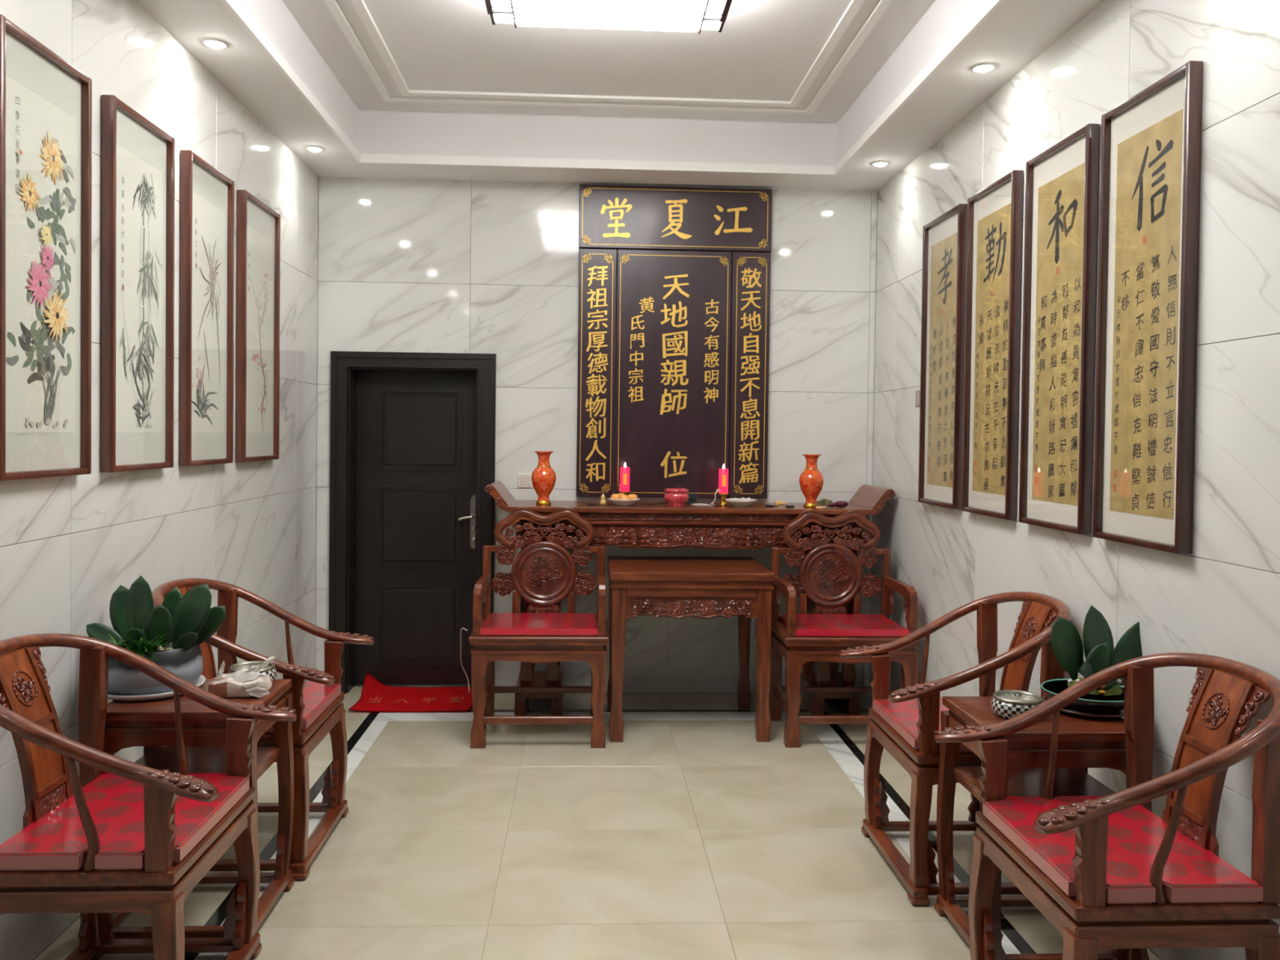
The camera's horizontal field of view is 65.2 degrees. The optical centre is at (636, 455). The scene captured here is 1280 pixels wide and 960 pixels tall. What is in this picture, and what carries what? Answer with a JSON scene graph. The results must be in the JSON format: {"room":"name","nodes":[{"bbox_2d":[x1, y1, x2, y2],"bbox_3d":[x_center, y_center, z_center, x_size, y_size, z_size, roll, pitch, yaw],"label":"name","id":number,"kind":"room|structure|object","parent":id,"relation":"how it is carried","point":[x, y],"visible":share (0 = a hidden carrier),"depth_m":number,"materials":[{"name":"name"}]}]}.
{"room":"ancestral hall","nodes":[
{"label":"ancestral hall","id":0,"kind":"room"},
{"bbox_2d":[0,0,318,959],"bbox_3d":[-1.783,-0.243,2.361,0.150,3.550,7.700,1,1,-3],"label":"wall","id":1,"kind":"structure","parent":0,"point":[68,544],"depth_m":3.77,"materials":[{"name":"grey tile"}]},
{"bbox_2d":[0,14,92,480],"bbox_3d":[-1.708,-0.550,2.885,0.042,1.230,0.485,1,1,-3],"label":"framed picture","id":2,"kind":"object","parent":1,"relation":"attached to","point":[46,102],"visible":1,"depth_m":2.88,"materials":[{"name":"grey paper"}]},
{"bbox_2d":[5,73,75,433],"bbox_3d":[-1.705,-0.546,2.886,0.008,0.966,0.369,1,1,-3],"label":"painting","id":3,"kind":"object","parent":2,"relation":"attached to","point":[41,129],"depth_m":2.87,"materials":[{"name":"grey"}]},
{"bbox_2d":[100,94,174,472],"bbox_3d":[-1.738,-0.563,3.510,0.042,1.230,0.486,1,1,-3],"label":"framed picture","id":4,"kind":"object","parent":1,"relation":"attached to","point":[138,156],"visible":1,"depth_m":3.48,"materials":[{"name":"grey paper"}]},
{"bbox_2d":[115,142,162,433],"bbox_3d":[-1.739,-0.558,3.512,0.002,0.966,0.369,1,1,-3],"label":"painting","id":5,"kind":"object","parent":4,"relation":"attached to","point":[139,214],"depth_m":3.50,"materials":[{"name":"grey paper"}]},
{"bbox_2d":[178,150,234,466],"bbox_3d":[-1.770,-0.575,4.143,0.042,1.230,0.488,1,1,-3],"label":"framed picture","id":6,"kind":"object","parent":1,"relation":"attached to","point":[206,246],"visible":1,"depth_m":4.13,"materials":[{"name":"grey paper"}]},
{"bbox_2d":[191,190,222,434],"bbox_3d":[-1.771,-0.571,4.139,0.001,0.966,0.360,1,1,-3],"label":"painting","id":7,"kind":"object","parent":6,"relation":"attached to","point":[207,211],"depth_m":4.14,"materials":[{"name":"grey paper"}]},
{"bbox_2d":[235,189,280,462],"bbox_3d":[-1.801,-0.588,4.786,0.042,1.230,0.515,1,1,-3],"label":"framed picture","id":8,"kind":"object","parent":1,"relation":"attached to","point":[258,225],"visible":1,"depth_m":4.76,"materials":[{"name":"grey paper"}]},
{"bbox_2d":[245,224,271,434],"bbox_3d":[-1.802,-0.584,4.777,0.001,0.966,0.376,1,1,-3],"label":"painting","id":9,"kind":"object","parent":8,"relation":"attached to","point":[258,415],"depth_m":4.78,"materials":[{"name":"grey paper"}]},
{"bbox_2d":[315,177,877,693],"bbox_3d":[-0.224,-0.294,6.062,3.629,3.550,0.140,1,1,-3],"label":"wall","id":10,"kind":"structure","parent":0,"point":[405,265],"depth_m":5.97,"materials":[{"name":"grey tile"}]},
{"bbox_2d":[328,351,496,694],"bbox_3d":[-1.331,0.405,6.034,0.965,2.025,0.234,1,1,-3],"label":"door","id":11,"kind":"structure","parent":10,"relation":"in","point":[412,435],"depth_m":6.09,"materials":[{"name":"black wood"}]},
{"bbox_2d":[517,473,532,488],"bbox_3d":[-0.663,0.152,5.974,0.086,0.086,0.010,1,1,-3],"label":"wall socket","id":12,"kind":"object","parent":10,"relation":"attached to","point":[524,480],"visible":0.95,"depth_m":5.97,"materials":[{"name":"white plastic"}]},
{"bbox_2d":[576,184,772,498],"bbox_3d":[0.226,-0.670,5.981,1.148,1.848,0.048,1,1,-3],"label":"board","id":13,"kind":"object","parent":10,"relation":"attached to","point":[689,317],"visible":0.94,"depth_m":5.96,"materials":[{"name":"black paint"}]},
{"bbox_2d":[33,684,1161,959],"bbox_3d":[-0.071,1.531,2.530,3.629,0.060,7.800,1,1,-3],"label":"floor","id":14,"kind":"structure","parent":0,"point":[689,836],"depth_m":3.73,"materials":[{"name":"beige tile"}]},
{"bbox_2d":[0,633,297,959],"bbox_3d":[-1.353,0.989,2.657,0.707,0.987,0.714,1,1,-3],"label":"armchair","id":15,"kind":"object","parent":14,"relation":"on","point":[46,757],"visible":0.94,"depth_m":2.61,"materials":[{"name":"brown wood"}]},
{"bbox_2d":[0,773,249,871],"bbox_3d":[-1.331,0.959,2.657,0.436,0.044,0.570,1,1,-3],"label":"seat cushion","id":16,"kind":"object","parent":15,"relation":"on","point":[57,841],"visible":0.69,"depth_m":2.53,"materials":[{"name":"red fabric"}]},
{"bbox_2d":[102,679,294,938],"bbox_3d":[-1.398,1.116,3.193,0.490,0.710,0.430,1,1,-3],"label":"side table","id":17,"kind":"object","parent":14,"relation":"on","point":[149,724],"visible":0.41,"depth_m":3.11,"materials":[{"name":"brown wood"}]},
{"bbox_2d":[86,575,225,701],"bbox_3d":[-1.579,0.571,3.207,0.350,0.375,0.372,1,1,29],"label":"potted plant","id":18,"kind":"object","parent":17,"relation":"on","point":[170,634],"visible":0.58,"depth_m":3.18,"materials":[{"name":"green plant"}]},
{"bbox_2d":[134,746,279,779],"bbox_3d":[-1.396,1.002,3.191,0.410,0.038,0.350,1,1,-3],"label":"shelf","id":19,"kind":"object","parent":17,"relation":"attached to","point":[200,759],"depth_m":3.24,"materials":[{"name":"brown wood"}]},
{"bbox_2d":[208,656,276,697],"bbox_3d":[-1.253,0.705,3.189,0.199,0.117,0.116,1,1,-3],"label":"pack","id":20,"kind":"object","parent":17,"relation":"on","point":[243,682],"visible":0.97,"depth_m":3.15,"materials":[{"name":"beige"}]},
{"bbox_2d":[227,661,276,683],"bbox_3d":[-1.275,0.729,3.324,0.154,0.062,0.154,1,1,-3],"label":"ashtray","id":21,"kind":"object","parent":17,"relation":"on","point":[269,669],"visible":0.48,"depth_m":3.33,"materials":[{"name":"silver metal"}]},
{"bbox_2d":[151,577,373,880],"bbox_3d":[-1.406,0.967,3.745,0.707,0.987,0.714,1,1,-3],"label":"armchair","id":22,"kind":"object","parent":14,"relation":"on","point":[331,720],"visible":0.52,"depth_m":3.79,"materials":[{"name":"brown wood"}]},
{"bbox_2d":[263,681,341,733],"bbox_3d":[-1.385,0.938,3.746,0.436,0.044,0.570,1,1,-3],"label":"seat cushion","id":23,"kind":"object","parent":22,"relation":"on","point":[317,697],"visible":0.22,"depth_m":3.79,"materials":[{"name":"red fabric"}]},
{"bbox_2d":[348,671,472,711],"bbox_3d":[-1.276,1.369,5.824,0.690,0.099,0.560,1,1,-3],"label":"door mat","id":24,"kind":"object","parent":14,"relation":"on","point":[376,696],"visible":0.98,"depth_m":5.82,"materials":[{"name":"red carpet"}]},
{"bbox_2d":[367,697,463,703],"bbox_3d":[-1.270,1.413,5.772,0.545,0.004,0.134,1,1,-3],"label":"print","id":25,"kind":"object","parent":24,"relation":"attached to","point":[370,700],"depth_m":5.78,"materials":[{"name":"orange"}]},
{"bbox_2d":[468,507,608,748],"bbox_3d":[-0.490,0.867,5.197,0.690,1.155,0.547,1,1,-3],"label":"armchair","id":26,"kind":"object","parent":14,"relation":"on","point":[543,573],"visible":0.99,"depth_m":5.38,"materials":[{"name":"brown wood"}]},
{"bbox_2d":[460,627,469,693],"bbox_3d":[-0.952,1.151,5.528,0.056,0.532,0.819,1,1,-8],"label":"power cable","id":27,"kind":"object","parent":26,"relation":"hanging from","point":[461,628],"visible":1,"depth_m":5.85,"materials":[{"name":"white plastic"}]},
{"bbox_2d":[480,613,598,635],"bbox_3d":[-0.492,0.872,5.169,0.590,0.038,0.443,1,1,-3],"label":"seat cushion","id":28,"kind":"object","parent":26,"relation":"on","point":[497,624],"visible":1,"depth_m":5.04,"materials":[{"name":"red fabric"}]},
{"bbox_2d":[484,480,896,715],"bbox_3d":[0.287,0.804,5.756,2.256,1.278,0.531,1,1,-3],"label":"altar table","id":29,"kind":"object","parent":14,"relation":"on","point":[757,526],"depth_m":5.52,"materials":[{"name":"brown wood"}]},
{"bbox_2d":[531,451,555,505],"bbox_3d":[-0.517,0.128,5.605,0.140,0.299,0.140,1,1,-3],"label":"vase","id":30,"kind":"object","parent":29,"relation":"on","point":[543,477],"visible":1,"depth_m":5.57,"materials":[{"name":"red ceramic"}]},
{"bbox_2d":[587,493,612,505],"bbox_3d":[-0.202,0.249,5.601,0.138,0.072,0.044,1,1,-3],"label":"charm","id":31,"kind":"object","parent":29,"relation":"on","point":[602,502],"visible":1,"depth_m":5.59,"materials":[{"name":"brown"}]},
{"bbox_2d":[608,497,639,506],"bbox_3d":[-0.068,0.263,5.620,0.180,0.040,0.180,1,1,-3],"label":"fruit plate","id":32,"kind":"object","parent":29,"relation":"on","point":[617,502],"visible":0.9,"depth_m":5.56,"materials":[{"name":"beige ceramic"}]},
{"bbox_2d":[610,493,620,499],"bbox_3d":[-0.113,0.238,5.605,0.059,0.045,0.059,1,1,-3],"label":"orange","id":33,"kind":"object","parent":32,"relation":"on","point":[616,496],"visible":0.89,"depth_m":5.58,"materials":[{"name":"orange food"}]},
{"bbox_2d":[618,494,629,499],"bbox_3d":[-0.066,0.245,5.590,0.059,0.045,0.059,1,1,-3],"label":"orange","id":34,"kind":"object","parent":32,"relation":"on","point":[621,497],"visible":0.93,"depth_m":5.57,"materials":[{"name":"orange food"}]},
{"bbox_2d":[627,493,637,499],"bbox_3d":[-0.021,0.239,5.612,0.059,0.045,0.059,1,1,-3],"label":"orange","id":35,"kind":"object","parent":32,"relation":"on","point":[632,496],"visible":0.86,"depth_m":5.59,"materials":[{"name":"orange food"}]},
{"bbox_2d":[618,462,630,495],"bbox_3d":[-0.065,0.160,5.788,0.068,0.240,0.068,1,1,-3],"label":"candle","id":36,"kind":"object","parent":29,"relation":"on","point":[624,471],"visible":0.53,"depth_m":5.76,"materials":[{"name":"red wax"}]},
{"bbox_2d":[641,502,722,506],"bbox_3d":[0.265,0.274,5.723,0.450,0.023,0.179,1,1,12],"label":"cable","id":37,"kind":"object","parent":29,"relation":"on","point":[695,502],"visible":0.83,"depth_m":5.68,"materials":[{"name":"black plastic"}]},
{"bbox_2d":[686,493,697,502],"bbox_3d":[0.324,0.253,5.825,0.056,0.062,0.032,1,1,-3],"label":"charger","id":38,"kind":"object","parent":29,"relation":"on","point":[692,496],"visible":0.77,"depth_m":5.82,"materials":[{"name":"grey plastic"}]},
{"bbox_2d":[691,502,713,505],"bbox_3d":[0.386,0.279,5.733,0.142,0.012,0.140,1,1,-3],"label":"paper sheet","id":39,"kind":"object","parent":29,"relation":"on","point":[696,504],"visible":0.72,"depth_m":5.69,"materials":[{"name":"white paper"}]},
{"bbox_2d":[711,489,720,503],"bbox_3d":[0.432,0.242,5.718,0.102,0.094,0.026,1,1,32],"label":"cable","id":40,"kind":"object","parent":39,"relation":"on","point":[717,490],"visible":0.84,"depth_m":5.70,"materials":[{"name":"white plastic"}]},
{"bbox_2d":[717,463,728,506],"bbox_3d":[0.500,0.168,5.736,0.068,0.240,0.068,1,1,-3],"label":"candle","id":41,"kind":"object","parent":29,"relation":"on","point":[723,473],"visible":0.99,"depth_m":5.71,"materials":[{"name":"pink wax"}]},
{"bbox_2d":[724,498,756,506],"bbox_3d":[0.593,0.271,5.662,0.180,0.040,0.180,1,1,-3],"label":"fruit plate","id":42,"kind":"object","parent":29,"relation":"on","point":[734,503],"visible":0.9,"depth_m":5.61,"materials":[{"name":"beige ceramic"}]},
{"bbox_2d":[727,497,755,500],"bbox_3d":[0.593,0.247,5.662,0.174,0.015,0.100,1,1,-3],"label":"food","id":43,"kind":"object","parent":42,"relation":"on","point":[743,498],"visible":1,"depth_m":5.63,"materials":[{"name":"white food"}]},
{"bbox_2d":[765,500,794,507],"bbox_3d":[0.808,0.275,5.649,0.162,0.043,0.048,1,1,-3],"label":"charm","id":44,"kind":"object","parent":29,"relation":"on","point":[777,504],"visible":1,"depth_m":5.64,"materials":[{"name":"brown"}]},
{"bbox_2d":[799,453,823,507],"bbox_3d":[0.994,0.146,5.680,0.140,0.299,0.140,1,1,-3],"label":"vase","id":45,"kind":"object","parent":29,"relation":"on","point":[811,480],"visible":0.96,"depth_m":5.64,"materials":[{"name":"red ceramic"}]},
{"bbox_2d":[815,506,826,509],"bbox_3d":[1.028,0.291,5.564,0.064,0.014,0.064,1,1,-3],"label":"round lid","id":46,"kind":"object","parent":29,"relation":"on","point":[816,507],"visible":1,"depth_m":5.54,"materials":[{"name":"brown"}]},
{"bbox_2d":[816,498,832,505],"bbox_3d":[1.095,0.273,5.827,0.112,0.039,0.080,1,1,-3],"label":"packet","id":47,"kind":"object","parent":29,"relation":"on","point":[824,501],"visible":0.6,"depth_m":5.80,"materials":[{"name":"green"}]},
{"bbox_2d":[827,500,848,507],"bbox_3d":[1.143,0.277,5.668,0.114,0.042,0.058,1,1,-3],"label":"pouch","id":48,"kind":"object","parent":29,"relation":"on","point":[840,504],"visible":1,"depth_m":5.65,"materials":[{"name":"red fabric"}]},
{"bbox_2d":[606,555,774,742],"bbox_3d":[0.263,1.019,5.411,0.834,0.862,0.704,1,1,-3],"label":"table","id":49,"kind":"object","parent":14,"relation":"on","point":[675,587],"visible":1,"depth_m":5.08,"materials":[{"name":"brown wood"}]},
{"bbox_2d":[769,510,921,747],"bbox_3d":[1.075,0.885,5.274,0.690,1.155,0.547,1,1,-3],"label":"armchair","id":50,"kind":"object","parent":14,"relation":"on","point":[830,575],"visible":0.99,"depth_m":5.46,"materials":[{"name":"brown wood"}]},
{"bbox_2d":[780,613,909,636],"bbox_3d":[1.073,0.890,5.246,0.590,0.038,0.443,1,1,-3],"label":"seat cushion","id":51,"kind":"object","parent":50,"relation":"on","point":[806,624],"visible":0.83,"depth_m":5.12,"materials":[{"name":"red fabric"}]},
{"bbox_2d":[839,591,1071,906],"bbox_3d":[1.165,1.002,3.637,0.707,0.987,0.714,1,1,-3],"label":"armchair","id":52,"kind":"object","parent":14,"relation":"on","point":[1037,617],"visible":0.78,"depth_m":3.57,"materials":[{"name":"brown wood"}]},
{"bbox_2d":[872,696,972,753],"bbox_3d":[1.144,0.972,3.636,0.436,0.044,0.570,1,1,-3],"label":"seat cushion","id":53,"kind":"object","parent":52,"relation":"on","point":[903,717],"visible":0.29,"depth_m":3.65,"materials":[{"name":"red fabric"}]},
{"bbox_2d":[934,696,1151,959],"bbox_3d":[1.243,1.152,3.098,0.490,0.710,0.430,1,1,-3],"label":"side table","id":54,"kind":"object","parent":14,"relation":"on","point":[1084,743],"visible":0.37,"depth_m":3.05,"materials":[{"name":"brown wood"}]},
{"bbox_2d":[991,689,1043,719],"bbox_3d":[1.166,0.765,3.062,0.154,0.062,0.154,1,1,-3],"label":"ashtray","id":55,"kind":"object","parent":54,"relation":"on","point":[1006,704],"visible":0.82,"depth_m":3.03,"materials":[{"name":"silver metal"}]},
{"bbox_2d":[954,765,1115,802],"bbox_3d":[1.244,1.038,3.096,0.410,0.038,0.350,1,1,-3],"label":"shelf","id":56,"kind":"object","parent":54,"relation":"attached to","point":[1067,781],"depth_m":3.12,"materials":[{"name":"brown wood"}]},
{"bbox_2d":[1040,604,1142,718],"bbox_3d":[1.422,0.634,3.136,0.294,0.328,0.282,0,2,-45],"label":"potted plant","id":57,"kind":"object","parent":54,"relation":"on","point":[1106,701],"visible":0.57,"depth_m":3.13,"materials":[{"name":"green plant"}]},
{"bbox_2d":[934,652,1279,959],"bbox_3d":[1.218,1.023,2.559,0.707,0.987,0.714,1,1,-3],"label":"armchair","id":58,"kind":"object","parent":14,"relation":"on","point":[1228,694],"visible":0.94,"depth_m":2.40,"materials":[{"name":"brown wood"}]},
{"bbox_2d":[982,795,1262,904],"bbox_3d":[1.197,0.993,2.557,0.436,0.044,0.570,1,1,-3],"label":"seat cushion","id":59,"kind":"object","parent":58,"relation":"on","point":[1193,873],"visible":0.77,"depth_m":2.43,"materials":[{"name":"red fabric"}]},
{"bbox_2d":[135,0,1104,191],"bbox_3d":[-0.023,-1.719,2.343,3.529,0.353,7.450,1,1,-3],"label":"ceiling","id":60,"kind":"structure","parent":0,"point":[764,50],"depth_m":4.85,"materials":[{"name":"white paint"}]},
{"bbox_2d":[202,38,227,48],"bbox_3d":[-1.628,-1.585,3.874,0.094,0.017,0.094,1,1,-3],"label":"recessed light","id":61,"kind":"object","parent":60,"relation":"in","point":[210,42],"visible":1,"depth_m":3.86,"materials":[{"name":"white plastic"}]},
{"bbox_2d":[305,146,324,151],"bbox_3d":[-1.698,-1.613,5.292,0.094,0.017,0.094,1,1,-3],"label":"recessed light","id":62,"kind":"object","parent":60,"relation":"in","point":[314,148],"visible":1,"depth_m":5.27,"materials":[{"name":"white"}]},
{"bbox_2d":[323,0,892,114],"bbox_3d":[-0.037,-1.830,2.318,2.319,0.018,6.241,1,1,-3],"label":"trim","id":63,"kind":"structure","parent":60,"relation":"attached to","point":[332,5],"depth_m":5.34,"materials":[{"name":"white paint"}]},
{"bbox_2d":[350,0,865,106],"bbox_3d":[-0.037,-1.830,2.318,2.099,0.018,6.021,1,1,-3],"label":"trim","id":64,"kind":"structure","parent":60,"relation":"attached to","point":[359,6],"depth_m":5.22,"materials":[{"name":"white"}]},
{"bbox_2d":[484,0,732,34],"bbox_3d":[-0.090,-1.787,3.480,0.939,0.143,1.198,1,1,-3],"label":"ceiling lamp","id":65,"kind":"object","parent":60,"relation":"attached to","point":[675,15],"visible":1,"depth_m":3.92,"materials":[{"name":"white plastic"}]},
{"bbox_2d":[484,0,516,27],"bbox_3d":[-0.507,-1.772,3.462,0.104,0.103,1.194,1,1,-3],"label":"diffuser","id":66,"kind":"object","parent":65,"relation":"attached to","point":[504,11],"depth_m":3.92,"materials":[{"name":"white plastic"}]},
{"bbox_2d":[698,0,732,34],"bbox_3d":[0.332,-1.762,3.503,0.094,0.103,1.194,1,1,-3],"label":"ceiling light","id":67,"kind":"object","parent":65,"relation":"attached to","point":[713,14],"depth_m":3.92,"materials":[{"name":"white"}]},
{"bbox_2d":[221,0,1004,175],"bbox_3d":[-0.040,-1.563,2.323,2.685,0.049,6.607,1,1,-3],"label":"trim","id":68,"kind":"structure","parent":60,"relation":"attached to","point":[983,13],"depth_m":5.54,"materials":[{"name":"white"}]},
{"bbox_2d":[871,160,888,166],"bbox_3d":[1.326,-1.578,5.442,0.094,0.017,0.094,1,1,-3],"label":"recessed light","id":69,"kind":"object","parent":60,"relation":"in","point":[879,163],"visible":1,"depth_m":5.42,"materials":[{"name":"white"}]},
{"bbox_2d":[971,62,995,72],"bbox_3d":[1.396,-1.549,4.024,0.094,0.017,0.094,1,1,-3],"label":"recessed light","id":70,"kind":"object","parent":60,"relation":"in","point":[986,67],"visible":1,"depth_m":4.01,"materials":[{"name":"white plastic"}]},
{"bbox_2d":[869,0,1279,959],"bbox_3d":[1.691,-0.202,2.533,0.150,3.550,7.700,1,1,-3],"label":"wall","id":71,"kind":"structure","parent":0,"point":[1221,598],"depth_m":3.05,"materials":[{"name":"grey tile"}]},
{"bbox_2d":[915,390,919,406],"bbox_3d":[1.477,-0.297,5.239,0.013,0.086,0.086,1,1,-3],"label":"wall switch","id":72,"kind":"object","parent":71,"relation":"attached to","point":[917,392],"visible":0.79,"depth_m":5.24,"materials":[{"name":"beige plastic"}]},
{"bbox_2d":[918,203,967,509],"bbox_3d":[1.481,-0.457,4.855,0.042,1.404,0.503,1,1,-3],"label":"framed picture","id":73,"kind":"object","parent":71,"relation":"attached to","point":[944,237],"visible":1,"depth_m":4.84,"materials":[{"name":"brown paper"}]},
{"bbox_2d":[961,169,1023,519],"bbox_3d":[1.510,-0.445,4.266,0.042,1.404,0.491,1,1,-3],"label":"framed picture","id":74,"kind":"object","parent":71,"relation":"attached to","point":[994,213],"visible":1,"depth_m":4.25,"materials":[{"name":"brown paper"}]},
{"bbox_2d":[1018,123,1099,534],"bbox_3d":[1.540,-0.433,3.669,0.042,1.404,0.491,1,1,-3],"label":"framed picture","id":75,"kind":"object","parent":71,"relation":"attached to","point":[1062,181],"visible":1,"depth_m":3.64,"materials":[{"name":"brown paper"}]},
{"bbox_2d":[1092,60,1203,554],"bbox_3d":[1.568,-0.422,3.097,0.042,1.404,0.491,1,1,-3],"label":"framed picture","id":76,"kind":"object","parent":71,"relation":"attached to","point":[1151,144],"visible":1,"depth_m":3.07,"materials":[{"name":"brown paper"}]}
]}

